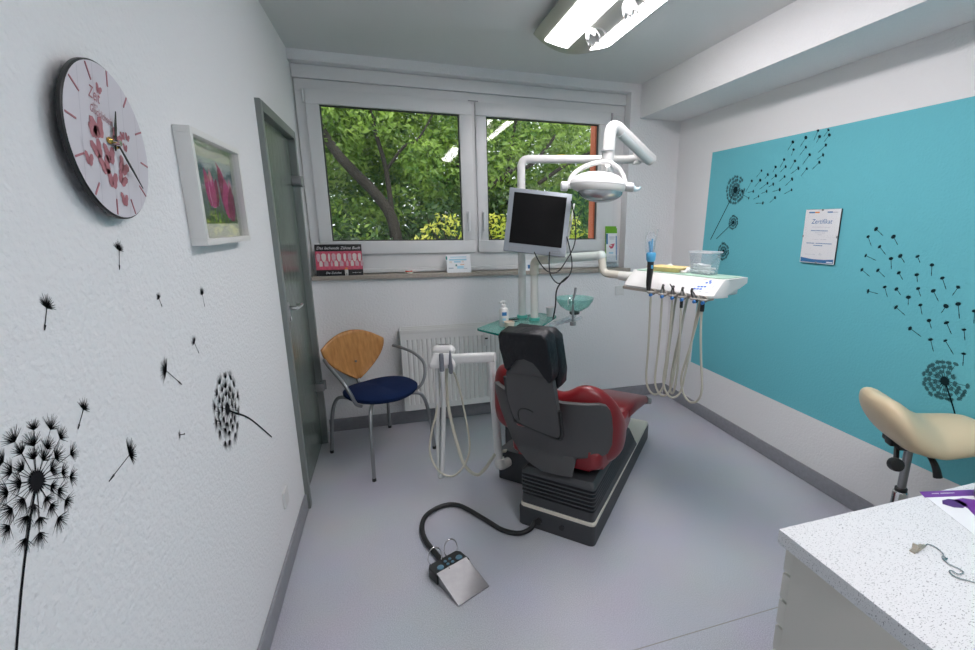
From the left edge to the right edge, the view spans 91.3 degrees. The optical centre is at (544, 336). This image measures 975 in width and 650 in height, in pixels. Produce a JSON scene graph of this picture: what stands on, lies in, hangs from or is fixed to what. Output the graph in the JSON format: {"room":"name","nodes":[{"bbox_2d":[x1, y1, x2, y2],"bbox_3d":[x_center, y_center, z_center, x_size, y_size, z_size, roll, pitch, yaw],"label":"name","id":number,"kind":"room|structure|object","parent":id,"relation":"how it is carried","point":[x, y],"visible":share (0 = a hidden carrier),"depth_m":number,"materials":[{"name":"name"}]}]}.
{"room":"dental clinic","nodes":[
{"label":"dental clinic","id":0,"kind":"room"},
{"bbox_2d":[0,0,327,649],"bbox_3d":[-0.822,0.129,0.458,0.250,2.587,6.450,-4,14,-17],"label":"wall","id":1,"kind":"structure","parent":0,"point":[185,547],"depth_m":1.04,"materials":[{"name":"white paint"}]},
{"bbox_2d":[0,415,77,649],"bbox_3d":[-0.738,0.461,0.688,0.001,0.656,0.379,-4,14,-17],"label":"sticker","id":2,"kind":"object","parent":1,"relation":"attached to","point":[36,480],"visible":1,"depth_m":0.70,"materials":[{"name":"black"}]},
{"bbox_2d":[40,294,55,329],"bbox_3d":[-0.797,-0.042,0.759,0.001,0.058,0.040,-4,14,-17],"label":"sticker","id":3,"kind":"object","parent":1,"relation":"attached to","point":[47,304],"visible":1,"depth_m":0.76,"materials":[{"name":"black"}]},
{"bbox_2d":[78,400,89,428],"bbox_3d":[-0.805,0.131,0.823,0.001,0.048,0.045,-4,14,-17],"label":"sticker","id":4,"kind":"object","parent":1,"relation":"attached to","point":[84,407],"visible":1,"depth_m":0.83,"materials":[{"name":"black plastic"}]},
{"bbox_2d":[55,57,147,218],"bbox_3d":[-0.851,-0.378,0.920,0.042,0.288,0.288,-4,14,-17],"label":"wall clock","id":5,"kind":"object","parent":1,"relation":"attached to","point":[100,133],"visible":1,"depth_m":0.89,"materials":[{"name":"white plastic"}]},
{"bbox_2d":[85,82,129,205],"bbox_3d":[-0.840,-0.368,0.912,0.001,0.225,0.180,-4,14,-17],"label":"print","id":6,"kind":"object","parent":5,"relation":"attached to","point":[107,163],"depth_m":0.91,"materials":[{"name":"red"}]},
{"bbox_2d":[115,242,122,269],"bbox_3d":[-0.874,-0.170,0.973,0.001,0.063,0.037,-4,14,-17],"label":"sticker","id":7,"kind":"object","parent":1,"relation":"attached to","point":[117,246],"visible":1,"depth_m":0.97,"materials":[{"name":"black"}]},
{"bbox_2d":[109,438,136,481],"bbox_3d":[-0.831,0.239,0.930,0.001,0.062,0.114,-4,14,-17],"label":"sticker","id":8,"kind":"object","parent":1,"relation":"attached to","point":[131,452],"visible":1,"depth_m":0.96,"materials":[{"name":"black"}]},
{"bbox_2d":[160,357,181,384],"bbox_3d":[-0.911,0.089,1.149,0.001,0.092,0.105,-4,14,-17],"label":"sticker","id":9,"kind":"object","parent":1,"relation":"attached to","point":[164,369],"visible":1,"depth_m":1.12,"materials":[{"name":"black"}]},
{"bbox_2d":[172,124,250,245],"bbox_3d":[-1.042,-0.462,1.506,0.040,0.318,0.455,-4,14,-17],"label":"framed picture","id":10,"kind":"object","parent":1,"relation":"attached to","point":[209,167],"visible":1,"depth_m":1.46,"materials":[{"name":"white wood"}]},
{"bbox_2d":[196,154,237,223],"bbox_3d":[-1.064,-0.471,1.545,0.001,0.196,0.320,-4,14,-17],"label":"photo","id":11,"kind":"object","parent":10,"relation":"attached to","point":[208,164],"depth_m":1.50},
{"bbox_2d":[212,372,271,448],"bbox_3d":[-1.065,0.282,1.681,0.001,0.430,0.589,-4,14,-17],"label":"sticker","id":12,"kind":"object","parent":1,"relation":"attached to","point":[228,411],"visible":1,"depth_m":1.51,"materials":[{"name":"black"}]},
{"bbox_2d":[257,494,308,649],"bbox_3d":[-0.504,1.474,0.193,0.012,0.098,5.144,-4,14,-17],"label":"baseboard","id":13,"kind":"structure","parent":1,"relation":"attached to","point":[269,629],"depth_m":1.98,"materials":[{"name":"grey plastic"}]},
{"bbox_2d":[282,485,288,509],"bbox_3d":[-1.174,0.726,2.141,0.011,0.081,0.081,-4,14,-17],"label":"wall socket","id":14,"kind":"object","parent":1,"relation":"attached to","point":[285,495],"visible":1,"depth_m":2.12,"materials":[{"name":"white paint"}]},
{"bbox_2d":[254,97,328,508],"bbox_3d":[-1.433,-0.160,2.756,0.132,2.070,0.879,-4,14,-17],"label":"door","id":15,"kind":"structure","parent":1,"relation":"in","point":[283,180],"depth_m":2.75,"materials":[{"name":"grey"}]},
{"bbox_2d":[286,47,679,431],"bbox_3d":[-0.292,-0.667,3.778,2.862,2.587,0.220,-4,14,-17],"label":"wall","id":16,"kind":"structure","parent":0,"point":[606,348],"depth_m":3.77,"materials":[{"name":"white paint"}]},
{"bbox_2d":[400,321,504,410],"bbox_3d":[-0.669,0.217,3.679,0.847,0.638,0.128,-4,14,-16],"label":"radiator","id":17,"kind":"object","parent":16,"relation":"attached to","point":[473,379],"visible":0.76,"depth_m":3.62,"materials":[{"name":"white metal"}]},
{"bbox_2d":[400,321,504,334],"bbox_3d":[-0.666,-0.072,3.603,0.843,0.040,0.080,-4,14,-17],"label":"grille","id":18,"kind":"object","parent":17,"relation":"attached to","point":[463,328],"depth_m":3.57,"materials":[{"name":"white metal"}]},
{"bbox_2d":[290,63,626,105],"bbox_3d":[-0.513,-1.813,3.459,2.400,0.081,0.141,-4,14,-17],"label":"window blind","id":19,"kind":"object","parent":16,"relation":"attached to","point":[306,71],"depth_m":3.34,"materials":[{"name":"white plastic"}]},
{"bbox_2d":[293,78,624,274],"bbox_3d":[-0.499,-1.145,3.578,2.397,1.278,0.138,-4,14,-17],"label":"window","id":20,"kind":"structure","parent":16,"relation":"in","point":[471,110],"depth_m":3.49,"materials":[{"name":"white plastic"}]},
{"bbox_2d":[311,267,630,280],"bbox_3d":[-0.462,-0.498,3.686,2.450,0.030,0.135,-4,14,-17],"label":"windowsill","id":21,"kind":"structure","parent":16,"relation":"attached to","point":[594,269],"depth_m":3.56,"materials":[{"name":"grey stone"}]},
{"bbox_2d":[314,244,363,275],"bbox_3d":[-1.440,-0.539,3.319,0.310,0.216,0.048,-4,14,-17],"label":"book","id":22,"kind":"object","parent":21,"relation":"on","point":[330,259],"visible":1,"depth_m":3.31,"materials":[{"name":"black paper"}]},
{"bbox_2d":[315,251,363,269],"bbox_3d":[-1.438,-0.536,3.314,0.308,0.126,0.024,-4,14,-17],"label":"photo","id":23,"kind":"object","parent":22,"relation":"attached to","point":[325,260],"depth_m":3.31,"materials":[{"name":"red"}]},
{"bbox_2d":[446,254,470,272],"bbox_3d":[-0.657,-0.557,3.583,0.184,0.132,0.077,-4,14,-17],"label":"desk calendar","id":24,"kind":"object","parent":21,"relation":"on","point":[461,263],"visible":1,"depth_m":3.57,"materials":[{"name":"white paper"}]},
{"bbox_2d":[449,257,466,268],"bbox_3d":[-0.658,-0.558,3.563,0.138,0.089,0.027,-4,14,-17],"label":"print","id":25,"kind":"object","parent":24,"relation":"attached to","point":[454,262],"depth_m":3.56,"materials":[{"name":"blue"}]},
{"bbox_2d":[526,260,530,270],"bbox_3d":[-0.142,-0.567,3.739,0.080,0.083,0.023,-4,14,-17],"label":"card","id":26,"kind":"object","parent":21,"relation":"on","point":[527,261],"visible":0.54,"depth_m":3.74,"materials":[{"name":"white paper"}]},
{"bbox_2d":[605,226,616,261],"bbox_3d":[0.559,-0.751,3.955,0.112,0.339,0.058,-4,14,-17],"label":"brochure","id":27,"kind":"object","parent":21,"relation":"on","point":[610,231],"visible":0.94,"depth_m":3.95,"materials":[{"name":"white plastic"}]},
{"bbox_2d":[329,383,661,431],"bbox_3d":[-0.262,0.569,3.961,2.832,0.098,0.012,-4,14,-17],"label":"baseboard","id":28,"kind":"structure","parent":16,"relation":"attached to","point":[350,423],"depth_m":3.72,"materials":[{"name":"grey plastic"}]},
{"bbox_2d":[615,286,623,294],"bbox_3d":[0.637,-0.396,4.028,0.081,0.081,0.011,-4,14,-17],"label":"wall socket","id":29,"kind":"object","parent":16,"relation":"attached to","point":[619,290],"visible":0.96,"depth_m":4.02,"materials":[{"name":"white paint"}]},
{"bbox_2d":[258,0,795,83],"bbox_3d":[0.703,-1.265,0.493,3.362,0.120,6.700,-4,14,-17],"label":"ceiling","id":30,"kind":"structure","parent":0,"point":[491,34],"depth_m":2.70,"materials":[{"name":"white paint"}]},
{"bbox_2d":[533,0,668,53],"bbox_3d":[0.400,-1.523,2.006,0.490,0.087,1.670,-4,14,-17],"label":"ceiling light","id":31,"kind":"object","parent":30,"relation":"attached to","point":[564,29],"visible":1,"depth_m":2.38,"materials":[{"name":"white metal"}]},
{"bbox_2d":[545,0,615,47],"bbox_3d":[0.292,-1.485,1.980,0.135,0.025,1.490,-4,14,-17],"label":"diffuser","id":32,"kind":"object","parent":31,"relation":"attached to","point":[580,15],"depth_m":2.36,"materials":[{"name":"white plastic"}]},
{"bbox_2d":[586,27,606,46],"bbox_3d":[0.263,-1.524,2.398,0.121,0.097,0.080,-7,15,-29],"label":"ornament","id":33,"kind":"object","parent":31,"relation":"attached to","point":[592,35],"visible":1,"depth_m":2.40,"materials":[{"name":"white"}]},
{"bbox_2d":[590,0,666,49],"bbox_3d":[0.547,-1.512,2.058,0.120,0.031,1.490,-4,14,-17],"label":"diffuser","id":34,"kind":"object","parent":31,"relation":"attached to","point":[622,27],"depth_m":2.41,"materials":[{"name":"white plastic"}]},
{"bbox_2d":[622,0,645,20],"bbox_3d":[0.386,-1.448,2.083,0.100,0.097,0.076,-10,17,-36],"label":"ornament","id":35,"kind":"object","parent":31,"relation":"attached to","point":[629,7],"visible":1,"depth_m":2.06,"materials":[{"name":"white"}]},
{"bbox_2d":[270,392,852,649],"bbox_3d":[0.692,1.367,1.126,3.362,0.120,6.700,-4,14,-17],"label":"floor","id":36,"kind":"structure","parent":0,"point":[688,555],"depth_m":2.26,"materials":[{"name":"grey laminate"}]},
{"bbox_2d":[320,329,435,481],"bbox_3d":[-1.126,0.391,3.160,0.596,0.811,0.609,9,16,31],"label":"chair","id":37,"kind":"object","parent":36,"relation":"on","point":[352,353],"visible":1,"depth_m":3.18,"materials":[{"name":"blue fabric"}]},
{"bbox_2d":[419,502,535,606],"bbox_3d":[-0.423,0.956,2.311,0.585,0.118,0.648,7,15,26],"label":"foot pedal","id":38,"kind":"object","parent":36,"relation":"on","point":[454,573],"visible":0.94,"depth_m":2.09,"materials":[{"name":"metal"}]},
{"bbox_2d":[477,288,593,483],"bbox_3d":[-0.073,0.241,3.054,0.684,1.161,0.642,-12,18,-42],"label":"dental cuspidor unit","id":39,"kind":"object","parent":36,"relation":"on","point":[513,473],"visible":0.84,"depth_m":2.87,"materials":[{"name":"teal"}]},
{"bbox_2d":[429,344,511,478],"bbox_3d":[-0.416,0.426,2.712,0.493,0.755,0.216,-1,14,-3],"label":"stand","id":40,"kind":"object","parent":39,"relation":"attached to","point":[443,357],"visible":0.98,"depth_m":2.68,"materials":[{"name":"white paint"}]},
{"bbox_2d":[499,301,508,326],"bbox_3d":[-0.256,-0.146,2.942,0.058,0.160,0.059,-4,14,-17],"label":"soap bottle","id":41,"kind":"object","parent":39,"relation":"on","point":[503,311],"visible":0.94,"depth_m":2.92,"materials":[{"name":"white plastic"}]},
{"bbox_2d":[502,312,506,322],"bbox_3d":[-0.250,-0.119,2.921,0.030,0.067,0.004,-3,14,-13],"label":"print","id":42,"kind":"object","parent":41,"relation":"attached to","point":[504,314],"depth_m":2.92,"materials":[{"name":"blue"}]},
{"bbox_2d":[504,320,514,327],"bbox_3d":[-0.218,-0.074,2.895,0.065,0.042,0.065,-4,14,-17],"label":"cup","id":43,"kind":"object","parent":39,"relation":"on","point":[509,322],"visible":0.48,"depth_m":2.87,"materials":[{"name":"beige plastic"}]},
{"bbox_2d":[477,313,555,335],"bbox_3d":[-0.154,-0.089,3.078,0.337,0.012,0.704,7,15,27],"label":"glass shelf","id":44,"kind":"object","parent":39,"relation":"attached to","point":[533,321],"depth_m":3.13,"materials":[{"name":"teal glass"}]},
{"bbox_2d":[518,253,525,314],"label":"pole","id":45,"kind":"object","parent":39,"relation":"attached to","point":[521,256],"depth_m":3.17,"materials":[{"name":"white metal"}]},
{"bbox_2d":[503,187,575,319],"bbox_3d":[-0.012,-0.525,2.975,0.435,0.793,0.293,5,14,17],"label":"monitor","id":46,"kind":"object","parent":45,"relation":"attached to","point":[537,222],"visible":1,"depth_m":2.89,"materials":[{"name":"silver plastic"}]},
{"bbox_2d":[546,306,553,316],"bbox_3d":[0.039,-0.175,3.272,0.067,0.064,0.067,-4,14,-17],"label":"cup","id":47,"kind":"object","parent":39,"relation":"on","point":[549,309],"visible":0.83,"depth_m":3.25,"materials":[{"name":"white plastic"}]},
{"bbox_2d":[570,288,576,325],"bbox_3d":[0.169,-0.180,2.812,0.038,0.226,0.040,7,15,27],"label":"faucet","id":48,"kind":"object","parent":39,"relation":"on","point":[572,323],"depth_m":2.81,"materials":[{"name":"metal"}]},
{"bbox_2d":[557,299,593,314],"bbox_3d":[0.183,-0.191,2.910,0.236,0.101,0.236,-4,14,-17],"label":"bowl","id":49,"kind":"object","parent":39,"relation":"on","point":[574,312],"depth_m":2.88,"materials":[{"name":"teal glass"}]},
{"bbox_2d":[517,120,655,202],"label":"lamp","id":50,"kind":"object","parent":39,"relation":"attached to","point":[605,184],"depth_m":2.70,"materials":[{"name":"white paint"}]},
{"bbox_2d":[569,171,625,185],"bbox_3d":[0.298,-0.891,2.673,0.315,0.088,0.210,-4,14,-17],"label":"hood","id":51,"kind":"object","parent":50,"relation":"attached to","point":[590,178],"depth_m":2.61,"materials":[{"name":"grey plastic"}]},
{"bbox_2d":[530,250,747,403],"bbox_3d":[0.447,-0.117,2.750,0.344,0.746,1.322,-11,17,-39],"label":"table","id":52,"kind":"object","parent":39,"relation":"attached to","point":[701,289],"visible":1,"depth_m":2.40,"materials":[{"name":"white plastic"}]},
{"bbox_2d":[646,236,655,289],"bbox_3d":[0.531,-0.388,2.388,0.057,0.306,0.057,7,15,27],"label":"syringe","id":53,"kind":"object","parent":52,"relation":"in","point":[650,256],"visible":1,"depth_m":2.38,"materials":[{"name":"black plastic"}]},
{"bbox_2d":[653,265,687,272],"bbox_3d":[0.664,-0.368,2.548,0.145,0.024,0.200,-12,18,-42],"label":"tray","id":54,"kind":"object","parent":52,"relation":"on","point":[664,268],"visible":0.64,"depth_m":2.51,"materials":[{"name":"yellow plastic"}]},
{"bbox_2d":[624,268,747,298],"bbox_3d":[0.691,-0.285,2.449,0.272,0.084,0.607,-10,17,-36],"label":"tray","id":55,"kind":"object","parent":52,"relation":"on","point":[717,286],"depth_m":2.30,"materials":[{"name":"white paint"}]},
{"bbox_2d":[680,267,693,272],"bbox_3d":[0.750,-0.351,2.474,0.093,0.026,0.049,-10,17,-36],"label":"tissue","id":56,"kind":"object","parent":52,"relation":"on","point":[688,269],"visible":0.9,"depth_m":2.46,"materials":[{"name":"white paper"}]},
{"bbox_2d":[688,250,722,274],"bbox_3d":[0.804,-0.373,2.378,0.108,0.113,0.138,-11,17,-39],"label":"clear box","id":57,"kind":"object","parent":52,"relation":"on","point":[696,251],"visible":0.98,"depth_m":2.36,"materials":[{"name":"plastic"}]},
{"bbox_2d":[494,323,651,546],"bbox_3d":[0.212,0.339,2.788,0.741,1.098,1.553,7,15,27],"label":"dental chair","id":58,"kind":"object","parent":36,"relation":"on","point":[581,445],"visible":1,"depth_m":2.28,"materials":[{"name":"red leather"},{"name":"black leather"},{"name":"dark grey plastic"}]},
{"bbox_2d":[516,323,566,388],"bbox_3d":[-0.025,0.085,2.112,0.243,0.279,0.126,7,15,27],"label":"cushion","id":59,"kind":"object","parent":58,"relation":"on","point":[523,381],"depth_m":2.06,"materials":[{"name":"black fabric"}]},
{"bbox_2d":[495,364,626,461],"bbox_3d":[0.081,0.361,2.538,0.735,0.440,0.456,7,15,27],"label":"cushion","id":60,"kind":"object","parent":58,"relation":"on","point":[602,439],"depth_m":2.27,"materials":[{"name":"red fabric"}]},
{"bbox_2d":[513,411,630,471],"bbox_3d":[0.204,0.502,2.682,0.530,0.100,0.745,7,15,27],"label":"seat cushion","id":61,"kind":"object","parent":58,"relation":"on","point":[588,460],"depth_m":2.28,"materials":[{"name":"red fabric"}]},
{"bbox_2d":[772,549,908,649],"bbox_3d":[1.418,0.930,1.179,1.385,0.710,0.826,-4,14,-17],"label":"base cabinet","id":62,"kind":"object","parent":36,"relation":"on","point":[811,614],"visible":0.27,"depth_m":1.17,"materials":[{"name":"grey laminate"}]},
{"bbox_2d":[778,483,974,649],"bbox_3d":[1.413,0.569,1.076,1.408,0.040,0.830,-4,14,-17],"label":"countertop","id":63,"kind":"structure","parent":62,"relation":"on","point":[864,555],"depth_m":1.12,"materials":[{"name":"white stone"}]},
{"bbox_2d":[909,543,974,582],"bbox_3d":[0.980,0.536,1.076,0.090,0.022,0.236,-9,16,-32],"label":"chain","id":64,"kind":"object","parent":63,"relation":"on","point":[915,548],"visible":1,"depth_m":1.15,"materials":[{"name":"silver metal"}]},
{"bbox_2d":[920,490,974,534],"bbox_3d":[1.220,0.486,1.325,0.234,0.002,0.206,0,14,-3],"label":"flyer","id":65,"kind":"object","parent":63,"relation":"on","point":[958,504],"visible":1,"depth_m":1.36,"materials":[{"name":"white paper"}]},
{"bbox_2d":[859,387,974,502],"bbox_3d":[1.518,0.652,2.040,0.615,0.848,0.632,-4,14,-17],"label":"stool","id":66,"kind":"object","parent":36,"relation":"on","point":[941,436],"visible":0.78,"depth_m":1.88,"materials":[{"name":"cream leather"},{"name":"chrome"},{"name":"black plastic"}]},
{"bbox_2d":[665,20,974,505],"bbox_3d":[2.143,-0.080,1.379,0.250,2.587,6.420,-4,14,-17],"label":"wall","id":67,"kind":"structure","parent":0,"point":[788,357],"depth_m":2.57,"materials":[{"name":"teal paint"}]},
{"bbox_2d":[711,242,728,263],"bbox_3d":[1.295,-0.607,3.525,0.001,0.202,0.228,-4,14,-17],"label":"sticker","id":68,"kind":"object","parent":67,"relation":"attached to","point":[722,244],"visible":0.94,"depth_m":3.47,"materials":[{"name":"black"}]},
{"bbox_2d":[716,215,737,238],"bbox_3d":[1.317,-0.792,3.415,0.001,0.175,0.223,-4,14,-17],"label":"sticker","id":69,"kind":"object","parent":67,"relation":"attached to","point":[733,222],"visible":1,"depth_m":3.35,"materials":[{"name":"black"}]},
{"bbox_2d":[710,175,744,239],"bbox_3d":[1.312,-0.922,3.399,0.001,0.451,0.332,-4,14,-17],"label":"sticker","id":70,"kind":"object","parent":67,"relation":"attached to","point":[736,184],"visible":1,"depth_m":3.32,"materials":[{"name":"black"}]},
{"bbox_2d":[663,384,874,510],"bbox_3d":[2.051,1.166,1.520,0.012,0.098,6.170,-4,14,-17],"label":"baseboard","id":71,"kind":"structure","parent":67,"relation":"attached to","point":[844,496],"depth_m":3.06,"materials":[{"name":"grey plastic"}]},
{"bbox_2d":[640,0,974,121],"bbox_3d":[1.887,-1.172,0.911,0.369,0.246,6.199,-4,14,-17],"label":"beam","id":72,"kind":"structure","parent":67,"relation":"attached to","point":[803,39],"depth_m":2.41,"materials":[{"name":"white paint"}]},
{"bbox_2d":[800,209,842,264],"bbox_3d":[1.558,-0.568,2.678,0.012,0.302,0.234,-4,14,-17],"label":"certificate","id":73,"kind":"object","parent":67,"relation":"attached to","point":[821,232],"visible":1,"depth_m":2.67,"materials":[{"name":"white paper"}]},
{"bbox_2d":[806,230,828,254],"bbox_3d":[1.555,-0.543,2.683,0.001,0.158,0.168,-4,14,-17],"label":"print","id":74,"kind":"object","parent":73,"relation":"attached to","point":[817,241],"depth_m":2.69,"materials":[{"name":"grey paper"}]},
{"bbox_2d":[921,360,968,413],"bbox_3d":[1.799,0.285,2.134,0.001,0.368,0.226,-4,14,-17],"label":"sticker","id":75,"kind":"object","parent":67,"relation":"attached to","point":[944,380],"visible":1,"depth_m":2.13,"materials":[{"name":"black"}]},
{"bbox_2d":[955,302,960,318],"bbox_3d":[1.794,-0.118,2.057,0.001,0.074,0.032,-4,14,-17],"label":"sticker","id":76,"kind":"object","parent":67,"relation":"attached to","point":[958,304],"visible":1,"depth_m":2.05,"materials":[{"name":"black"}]},
{"bbox_3d":[-3.015,-0.278,11.713,24.000,0.100,15.900,-4,14,-17],"label":"ground","id":77,"kind":"structure","parent":0,"visible":0},
{"bbox_2d":[322,109,416,239],"bbox_3d":[-4.783,-2.731,9.644,4.917,5.639,3.003,-2,14,-7],"label":"tree","id":78,"kind":"object","parent":77,"relation":"on","point":[379,170],"visible":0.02,"depth_m":9.57,"materials":[{"name":"green plant"}]},
{"bbox_2d":[329,188,414,239],"bbox_3d":[-2.999,-0.646,6.612,2.798,3.000,1.524,-4,14,-17],"label":"bush","id":79,"kind":"object","parent":77,"relation":"on","point":[345,235],"visible":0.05,"depth_m":6.32,"materials":[{"name":"green plant"}]},
{"bbox_2d":[321,107,458,239],"bbox_3d":[-3.399,-2.133,6.872,4.519,5.773,3.140,-5,15,-21],"label":"tree","id":80,"kind":"object","parent":77,"relation":"on","point":[342,121],"visible":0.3,"depth_m":6.69,"materials":[{"name":"green plant"}]},
{"bbox_2d":[331,115,526,239],"bbox_3d":[-2.558,-2.928,10.148,4.542,5.806,3.000,-5,14,-20],"label":"tree","id":81,"kind":"object","parent":77,"relation":"on","point":[403,210],"visible":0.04,"depth_m":9.31,"materials":[{"name":"green plant"}]},
{"bbox_2d":[414,213,461,238],"bbox_3d":[-0.952,-0.068,5.246,1.079,2.530,0.431,-4,14,-17],"label":"shrub","id":82,"kind":"object","parent":77,"relation":"on","point":[448,232],"visible":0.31,"depth_m":4.95,"materials":[{"name":"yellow plant"}]},
{"bbox_2d":[404,197,504,239],"bbox_3d":[-1.491,-0.654,7.147,2.564,2.777,1.622,-4,14,-17],"label":"bush","id":83,"kind":"object","parent":77,"relation":"on","point":[422,222],"visible":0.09,"depth_m":6.59,"materials":[{"name":"green plant"}]},
{"bbox_2d":[414,116,565,238],"bbox_3d":[-0.489,-3.168,10.982,4.849,5.898,3.248,-4,14,-17],"label":"tree","id":84,"kind":"object","parent":77,"relation":"on","point":[530,168],"visible":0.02,"depth_m":10.30,"materials":[{"name":"green plant"}]},
{"bbox_2d":[401,114,590,238],"bbox_3d":[0.104,-2.480,8.200,4.891,5.860,3.003,-3,14,-13],"label":"tree","id":85,"kind":"object","parent":77,"relation":"on","point":[509,153],"visible":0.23,"depth_m":7.23,"materials":[{"name":"green plant"}]},
{"bbox_2d":[489,212,505,238],"bbox_3d":[-0.514,-0.098,5.341,0.745,2.547,0.547,-4,14,-17],"label":"shrub","id":86,"kind":"object","parent":77,"relation":"on","point":[493,215],"visible":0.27,"depth_m":5.06,"materials":[{"name":"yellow plant"}]},
{"bbox_2d":[488,183,588,238],"bbox_3d":[0.070,-0.952,7.801,2.710,3.063,1.430,-4,14,-17],"label":"bush","id":87,"kind":"object","parent":77,"relation":"on","point":[498,199],"visible":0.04,"depth_m":7.27,"materials":[{"name":"green plant"}]},
{"bbox_2d":[535,125,590,215],"bbox_3d":[1.715,-3.023,11.233,4.649,5.518,3.265,-4,14,-17],"label":"tree","id":88,"kind":"object","parent":77,"relation":"on","point":[587,170],"visible":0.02,"depth_m":10.08,"materials":[{"name":"green plant"}]},
{"bbox_2d":[569,210,587,238],"bbox_3d":[0.132,-0.155,5.489,0.819,2.596,0.493,-4,14,-17],"label":"shrub","id":89,"kind":"object","parent":77,"relation":"on","point":[577,220],"visible":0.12,"depth_m":5.29,"materials":[{"name":"green plant"}]},
{"bbox_2d":[588,126,596,237],"bbox_3d":[0.438,-0.686,4.271,0.075,4.200,0.100,-4,14,-17],"label":"post","id":90,"kind":"object","parent":77,"relation":"on","point":[593,128],"visible":0.02,"depth_m":4.10,"materials":[{"name":"orange"}]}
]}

